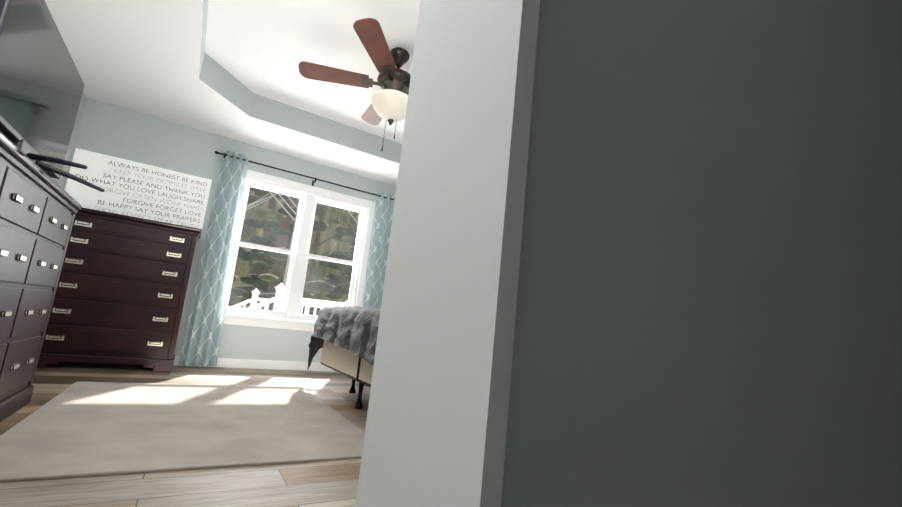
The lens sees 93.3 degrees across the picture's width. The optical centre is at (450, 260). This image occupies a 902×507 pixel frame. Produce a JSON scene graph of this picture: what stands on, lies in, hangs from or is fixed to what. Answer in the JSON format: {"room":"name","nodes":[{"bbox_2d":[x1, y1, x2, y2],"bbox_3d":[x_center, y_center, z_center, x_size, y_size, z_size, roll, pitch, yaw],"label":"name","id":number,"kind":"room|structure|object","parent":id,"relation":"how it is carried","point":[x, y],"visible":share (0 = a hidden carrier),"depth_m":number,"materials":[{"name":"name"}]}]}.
{"room":"bedroom","nodes":[
{"label":"bedroom","id":0,"kind":"room"},
{"bbox_2d":[52,91,86,187],"bbox_3d":[-1.976,-0.828,1.200,0.120,2.850,6.260,11,-11,-30],"label":"wall","id":1,"kind":"structure","parent":0,"point":[60,181],"depth_m":3.90,"materials":[{"name":"grey paint"}]},
{"bbox_2d":[0,362,369,506],"bbox_3d":[-0.254,0.986,2.155,4.620,0.050,6.380,11,-11,-30],"label":"floor","id":2,"kind":"structure","parent":0,"point":[331,483],"depth_m":1.61,"materials":[{"name":"brown wood"}]},
{"bbox_2d":[0,0,104,421],"bbox_3d":[-1.880,-0.202,1.651,0.678,1.788,1.698,11,-11,-30],"label":"dresser","id":3,"kind":"object","parent":2,"relation":"on","point":[42,85],"visible":1,"depth_m":1.87,"materials":[{"name":"brown wood"}]},
{"bbox_2d":[0,0,104,192],"bbox_3d":[-1.854,-0.744,1.796,0.672,0.671,1.164,11,-11,-30],"label":"tv","id":4,"kind":"object","parent":3,"relation":"on","point":[42,87],"depth_m":1.78,"materials":[{"name":"grey plastic"}]},
{"bbox_2d":[37,207,201,371],"bbox_3d":[-2.971,0.284,3.849,1.024,1.320,0.509,11,-11,-30],"label":"chest","id":5,"kind":"object","parent":2,"relation":"on","point":[121,291],"visible":0.79,"depth_m":3.66,"materials":[{"name":"brown wood"}]},
{"bbox_2d":[0,382,364,481],"bbox_3d":[-1.427,0.887,2.490,1.520,0.012,1.960,11,-11,-30],"label":"rug","id":6,"kind":"object","parent":2,"relation":"on","point":[82,429],"visible":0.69,"depth_m":2.06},
{"bbox_2d":[307,306,380,408],"bbox_3d":[0.214,0.668,3.367,2.313,1.060,2.301,11,-11,-30],"label":"bed","id":7,"kind":"object","parent":2,"relation":"on","point":[345,338],"visible":0.17,"depth_m":3.06,"materials":[{"name":"grey fabric"}]},
{"bbox_2d":[63,98,395,362],"bbox_3d":[-1.739,-0.173,5.029,4.620,2.850,0.150,11,-11,-30],"label":"wall","id":8,"kind":"structure","parent":0,"point":[116,131],"depth_m":4.50,"materials":[{"name":"grey paint"}]},
{"bbox_2d":[65,148,211,228],"bbox_3d":[-3.045,-0.670,4.197,1.120,0.570,0.030,11,-11,-30],"label":"sign","id":9,"kind":"object","parent":8,"relation":"attached to","point":[138,190],"visible":0.98,"depth_m":4.17,"materials":[{"name":"white"}]},
{"bbox_2d":[173,356,336,371],"bbox_3d":[-1.852,1.175,4.762,4.320,0.095,0.014,11,-11,-30],"label":"baseboard","id":10,"kind":"structure","parent":8,"relation":"attached to","point":[255,364],"depth_m":4.64,"materials":[{"name":"white wood"}]},
{"bbox_2d":[179,150,394,366],"bbox_3d":[-1.712,0.092,4.874,2.140,2.245,0.154,11,-11,-30],"label":"curtains","id":11,"kind":"object","parent":8,"relation":"attached to","point":[202,340],"visible":0.73,"depth_m":4.45,"materials":[{"name":"blue fabric"}]},
{"bbox_2d":[223,169,375,331],"bbox_3d":[-1.763,-0.050,4.987,1.650,1.700,0.175,11,-11,-30],"label":"window","id":12,"kind":"structure","parent":8,"relation":"in","point":[289,316],"depth_m":4.97,"materials":[{"name":"white wood"}]},
{"bbox_2d":[45,0,419,185],"bbox_3d":[0.021,-1.660,2.591,4.620,0.460,6.380,11,-11,-30],"label":"ceiling","id":13,"kind":"structure","parent":0,"point":[227,68],"depth_m":3.50,"materials":[{"name":"white paint"}]},
{"bbox_2d":[298,18,410,151],"bbox_3d":[-0.447,-1.200,3.262,1.364,0.800,1.331,11,-11,-30],"label":"fan","id":14,"kind":"object","parent":13,"relation":"hanging from","point":[389,99],"visible":0.83,"depth_m":3.12,"materials":[{"name":"brown wood"}]},
{"bbox_2d":[501,0,901,506],"bbox_3d":[0.780,-0.581,0.958,4.380,2.850,0.200,11,-11,-30],"label":"wall","id":15,"kind":"structure","parent":0,"point":[709,305],"depth_m":0.44,"materials":[{"name":"grey paint"}]},
{"bbox_2d":[355,0,539,506],"bbox_3d":[-0.538,-0.462,0.126,1.350,2.078,0.214,11,-11,-30],"label":"door frame","id":16,"kind":"structure","parent":15,"relation":"attached to","point":[436,423],"depth_m":0.37,"materials":[{"name":"white paint"}]},
{"label":"outside","id":17,"kind":"structure","parent":0,"visible":0},
{"bbox_2d":[232,190,357,311],"bbox_3d":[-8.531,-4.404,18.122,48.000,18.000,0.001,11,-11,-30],"label":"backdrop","id":18,"kind":"structure","parent":17,"point":[245,268],"depth_m":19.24,"materials":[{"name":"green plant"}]},
{"bbox_3d":[-10.735,4.141,19.902,55.000,0.050,35.220,11,-11,-30],"label":"ground","id":19,"kind":"structure","parent":17,"visible":0},
{"bbox_2d":[233,283,347,314],"bbox_3d":[-2.552,1.892,7.971,6.160,2.560,2.950,11,-11,-30],"label":"railing","id":20,"kind":"object","parent":19,"relation":"on","point":[277,300],"depth_m":6.68,"materials":[{"name":"white wood"}]},
{"bbox_2d":[228,187,359,314],"bbox_3d":[-4.244,-2.925,14.032,24.646,13.256,7.544,11,-11,-30],"label":"trees","id":21,"kind":"object","parent":19,"relation":"on","point":[280,230],"depth_m":12.41,"materials":[{"name":"green plant"}]}
]}

